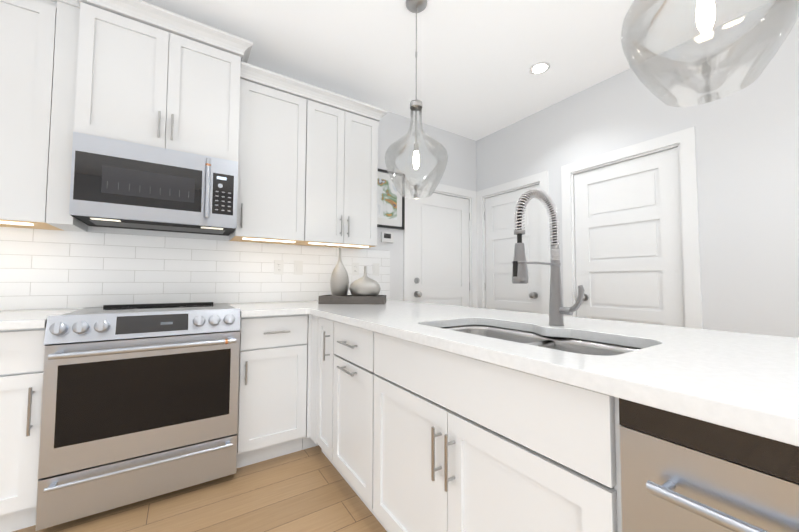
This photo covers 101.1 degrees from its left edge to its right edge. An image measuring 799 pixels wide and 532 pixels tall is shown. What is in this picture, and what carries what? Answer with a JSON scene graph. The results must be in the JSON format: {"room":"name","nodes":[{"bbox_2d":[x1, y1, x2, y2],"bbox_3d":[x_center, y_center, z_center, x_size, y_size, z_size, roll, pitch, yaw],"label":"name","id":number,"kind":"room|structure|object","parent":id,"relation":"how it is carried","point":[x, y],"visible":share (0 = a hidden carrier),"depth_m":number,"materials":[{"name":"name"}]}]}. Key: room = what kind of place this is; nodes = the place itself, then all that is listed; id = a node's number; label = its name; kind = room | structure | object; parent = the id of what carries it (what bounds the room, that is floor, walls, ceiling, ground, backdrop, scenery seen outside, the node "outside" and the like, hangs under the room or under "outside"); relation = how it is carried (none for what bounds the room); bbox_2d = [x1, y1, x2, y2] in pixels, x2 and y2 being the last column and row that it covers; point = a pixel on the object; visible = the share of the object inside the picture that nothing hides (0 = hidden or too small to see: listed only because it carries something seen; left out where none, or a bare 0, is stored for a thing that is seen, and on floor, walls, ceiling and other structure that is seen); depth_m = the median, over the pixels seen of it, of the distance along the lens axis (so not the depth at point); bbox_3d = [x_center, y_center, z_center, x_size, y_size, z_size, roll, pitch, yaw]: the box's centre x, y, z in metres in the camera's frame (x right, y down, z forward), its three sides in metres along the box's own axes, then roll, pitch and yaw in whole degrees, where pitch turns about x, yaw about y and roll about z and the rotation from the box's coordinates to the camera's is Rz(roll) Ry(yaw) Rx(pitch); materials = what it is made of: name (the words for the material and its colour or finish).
{"room":"kitchen","nodes":[
{"label":"kitchen","id":0,"kind":"room"},
{"bbox_2d":[13,445,386,531],"bbox_3d":[0.010,1.118,0.083,5.816,0.050,5.440,2,-3,-33],"label":"floor","id":1,"kind":"structure","parent":0,"point":[308,490],"depth_m":1.57,"materials":[{"name":"brown wood"}]},
{"bbox_2d":[0,327,47,531],"bbox_3d":[-1.967,0.709,1.503,0.609,0.878,0.674,2,-3,-33],"label":"base cabinet","id":2,"kind":"object","parent":1,"relation":"on","point":[22,351],"visible":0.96,"depth_m":1.39,"materials":[{"name":"white wood"}]},
{"bbox_2d":[35,302,240,530],"bbox_3d":[-1.365,0.700,1.846,0.756,0.932,0.749,2,-3,-33],"label":"range","id":3,"kind":"object","parent":1,"relation":"on","point":[139,402],"visible":1,"depth_m":1.56,"materials":[{"name":"silver metal"}]},
{"bbox_2d":[237,314,307,467],"bbox_3d":[-0.907,0.744,2.203,0.389,0.878,0.674,2,-3,-33],"label":"base cabinet","id":4,"kind":"object","parent":1,"relation":"on","point":[272,392],"visible":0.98,"depth_m":1.96,"materials":[{"name":"white wood"}]},
{"bbox_2d":[302,314,397,453],"bbox_3d":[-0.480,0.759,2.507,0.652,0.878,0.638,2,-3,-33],"label":"base cabinet","id":5,"kind":"object","parent":1,"relation":"on","point":[352,394],"depth_m":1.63,"materials":[{"name":"white wood"}]},
{"bbox_2d":[229,299,798,446],"bbox_3d":[0.141,0.258,1.484,1.324,0.035,3.052,2,-3,-33],"label":"countertop","id":6,"kind":"structure","parent":5,"relation":"on","point":[746,382],"depth_m":0.78,"materials":[{"name":"white stone"}]},
{"bbox_2d":[318,295,385,303],"bbox_3d":[-0.349,0.256,2.526,0.480,0.058,0.256,0,-3,2],"label":"tray","id":7,"kind":"object","parent":6,"relation":"on","point":[347,299],"visible":0.98,"depth_m":2.40,"materials":[{"name":"grey wood"}]},
{"bbox_2d":[330,247,348,295],"bbox_3d":[-0.464,0.064,2.548,0.144,0.422,0.144,2,-3,-33],"label":"vase","id":8,"kind":"object","parent":7,"relation":"on","point":[339,283],"visible":0.9,"depth_m":2.50,"materials":[{"name":"grey ceramic"}]},
{"bbox_2d":[349,266,380,295],"bbox_3d":[-0.264,0.138,2.525,0.242,0.272,0.242,2,-3,-33],"label":"vase","id":9,"kind":"object","parent":7,"relation":"on","point":[365,285],"visible":0.94,"depth_m":2.44,"materials":[{"name":"grey ceramic"}]},
{"bbox_2d":[443,325,639,355],"bbox_3d":[0.420,0.421,1.157,0.447,0.315,0.802,2,-3,-33],"label":"sink","id":10,"kind":"object","parent":6,"relation":"in","point":[578,346],"visible":0.02,"depth_m":1.25,"materials":[{"name":"silver metal"}]},
{"bbox_2d":[512,188,584,325],"bbox_3d":[0.551,-0.034,1.218,0.280,0.528,0.137,2,-3,-33],"label":"faucet","id":11,"kind":"object","parent":6,"relation":"on","point":[557,310],"visible":1,"depth_m":1.27,"materials":[{"name":"grey metal"}]},
{"bbox_2d":[619,398,798,531],"bbox_3d":[0.810,0.616,0.521,0.654,0.747,0.578,2,-3,-33],"label":"dishwasher","id":12,"kind":"object","parent":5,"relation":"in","point":[681,473],"visible":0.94,"depth_m":0.52,"materials":[{"name":"silver metal"}]},
{"bbox_3d":[-3.210,0.668,0.683,0.834,0.878,0.674,2,-3,-33],"label":"base cabinet","id":13,"kind":"object","parent":1,"relation":"on","visible":0},
{"bbox_2d":[0,309,79,329],"bbox_3d":[-2.631,0.230,1.080,2.215,0.035,0.672,2,-3,-33],"label":"countertop","id":14,"kind":"structure","parent":13,"relation":"on","point":[22,319],"depth_m":1.46,"materials":[{"name":"white stone"}]},
{"bbox_2d":[87,111,476,300],"bbox_3d":[-1.451,-0.190,2.362,5.816,2.754,0.120,2,-3,-33],"label":"wall","id":15,"kind":"structure","parent":0,"point":[460,171],"depth_m":3.33,"materials":[{"name":"white paint"}]},
{"bbox_2d":[0,0,71,230],"bbox_3d":[-2.166,-0.850,1.649,0.668,1.247,0.322,2,-3,-33],"label":"upper cabinet","id":16,"kind":"object","parent":15,"relation":"attached to","point":[36,35],"depth_m":1.67,"materials":[{"name":"white wood"}]},
{"bbox_2d":[68,0,243,161],"bbox_3d":[-1.461,-1.061,2.079,0.769,0.783,0.398,2,-3,-33],"label":"upper cabinet","id":17,"kind":"object","parent":15,"relation":"attached to","point":[139,72],"depth_m":1.88,"materials":[{"name":"white wood"}]},
{"bbox_2d":[69,132,237,235],"bbox_3d":[-1.437,-0.450,2.012,0.756,0.426,0.490,2,-3,-33],"label":"microwave","id":18,"kind":"object","parent":17,"relation":"attached to","point":[115,183],"visible":1,"depth_m":1.84,"materials":[{"name":"silver metal"}]},
{"bbox_2d":[0,227,389,310],"bbox_3d":[-1.919,0.049,1.967,4.372,0.518,0.006,2,-3,-33],"label":"tile backsplash","id":19,"kind":"structure","parent":15,"relation":"attached to","point":[43,269],"depth_m":2.17,"materials":[{"name":"white tile"}]},
{"bbox_2d":[274,260,283,274],"bbox_3d":[-0.953,0.010,2.598,0.070,0.114,0.008,2,-3,-33],"label":"electrical outlet","id":20,"kind":"object","parent":19,"relation":"attached to","point":[278,266],"visible":1,"depth_m":2.60,"materials":[{"name":"white plastic"}]},
{"bbox_2d":[294,261,302,274],"bbox_3d":[-0.825,0.014,2.683,0.070,0.114,0.008,2,-3,-33],"label":"outlet","id":21,"kind":"object","parent":19,"relation":"attached to","point":[298,267],"visible":1,"depth_m":2.68,"materials":[{"name":"white plastic"}]},
{"bbox_2d":[352,263,358,274],"bbox_3d":[-0.397,0.026,2.965,0.070,0.114,0.008,2,-3,-33],"label":"electrical outlet","id":22,"kind":"object","parent":19,"relation":"attached to","point":[355,268],"visible":1,"depth_m":2.96,"materials":[{"name":"white plastic"}]},
{"bbox_2d":[373,263,378,275],"bbox_3d":[-0.220,0.032,3.082,0.070,0.114,0.008,2,-3,-33],"label":"outlet","id":23,"kind":"object","parent":19,"relation":"attached to","point":[375,269],"visible":1,"depth_m":3.08,"materials":[{"name":"white plastic"}]},
{"bbox_2d":[230,61,387,248],"bbox_3d":[-0.676,-0.743,2.595,1.124,1.155,0.380,2,-3,-33],"label":"upper cabinet","id":24,"kind":"object","parent":15,"relation":"attached to","point":[307,164],"visible":0.96,"depth_m":2.42,"materials":[{"name":"white wood"}]},
{"bbox_2d":[381,232,393,242],"bbox_3d":[-0.116,-0.276,3.162,0.130,0.097,0.024,2,-3,-33],"label":"thermostat","id":25,"kind":"object","parent":15,"relation":"attached to","point":[387,237],"visible":0.93,"depth_m":3.15,"materials":[{"name":"white plastic"}]},
{"bbox_2d":[377,168,404,229],"bbox_3d":[-0.126,-0.645,3.169,0.410,0.555,0.027,2,-3,-33],"label":"framed art","id":26,"kind":"object","parent":15,"relation":"attached to","point":[390,206],"visible":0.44,"depth_m":3.18,"materials":[{"name":"paper"}]},
{"bbox_2d":[411,193,469,306],"bbox_3d":[0.472,0.225,3.542,0.837,2.022,0.109,2,-3,-33],"label":"entry door","id":27,"kind":"structure","parent":15,"relation":"in","point":[439,248],"depth_m":3.56,"materials":[{"name":"white wood"}]},
{"bbox_2d":[141,0,772,140],"bbox_3d":[0.021,-1.698,0.208,5.816,0.080,5.440,2,-3,-33],"label":"ceiling","id":28,"kind":"structure","parent":0,"point":[476,78],"depth_m":2.33,"materials":[{"name":"white paint"}]},
{"bbox_2d":[385,0,447,198],"bbox_3d":[0.099,-0.998,1.946,0.370,1.164,0.370,2,-3,-33],"label":"pendant light","id":29,"kind":"object","parent":28,"relation":"hanging from","point":[425,188],"visible":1,"depth_m":1.98,"materials":[{"name":"clear glass"}]},
{"bbox_2d":[529,62,549,74],"bbox_3d":[1.097,-1.546,2.569,0.150,0.006,0.150,2,-3,-33],"label":"recessed light","id":30,"kind":"object","parent":28,"relation":"in","point":[539,68],"visible":1,"depth_m":2.57,"materials":[{"name":"white"}]},
{"bbox_2d":[620,0,798,106],"bbox_3d":[0.805,-1.043,0.879,0.370,1.164,0.370,2,-3,-33],"label":"pendant light","id":31,"kind":"object","parent":28,"relation":"hanging from","point":[742,62],"visible":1,"depth_m":0.94,"materials":[{"name":"clear glass"}]},
{"bbox_2d":[476,0,798,337],"bbox_3d":[2.392,-0.204,1.713,0.120,2.754,5.199,2,-3,-33],"label":"wall","id":32,"kind":"structure","parent":0,"point":[747,148],"depth_m":2.09,"materials":[{"name":"white paint"}]},
{"bbox_2d":[403,170,549,314],"bbox_3d":[0.742,0.168,3.249,1.161,2.135,1.035,2,-3,-33],"label":"door frame","id":33,"kind":"structure","parent":32,"relation":"attached to","point":[541,179],"depth_m":3.54,"materials":[{"name":"white wood"}]},
{"bbox_2d":[484,184,540,313],"bbox_3d":[1.157,0.223,3.449,0.109,2.022,0.712,2,-3,-33],"label":"door","id":34,"kind":"structure","parent":32,"relation":"in","point":[503,292],"depth_m":3.49,"materials":[{"name":"white wood"}]},
{"bbox_2d":[574,147,683,326],"bbox_3d":[1.741,0.186,2.566,0.109,2.022,0.734,2,-3,-33],"label":"door","id":35,"kind":"structure","parent":32,"relation":"in","point":[628,243],"depth_m":2.54,"materials":[{"name":"white wood"}]},
{"bbox_2d":[561,127,702,328],"bbox_3d":[1.786,0.143,2.597,0.138,2.135,0.936,2,-3,-33],"label":"door frame","id":36,"kind":"structure","parent":32,"relation":"attached to","point":[684,141],"depth_m":2.28,"materials":[{"name":"white wood"}]}
]}

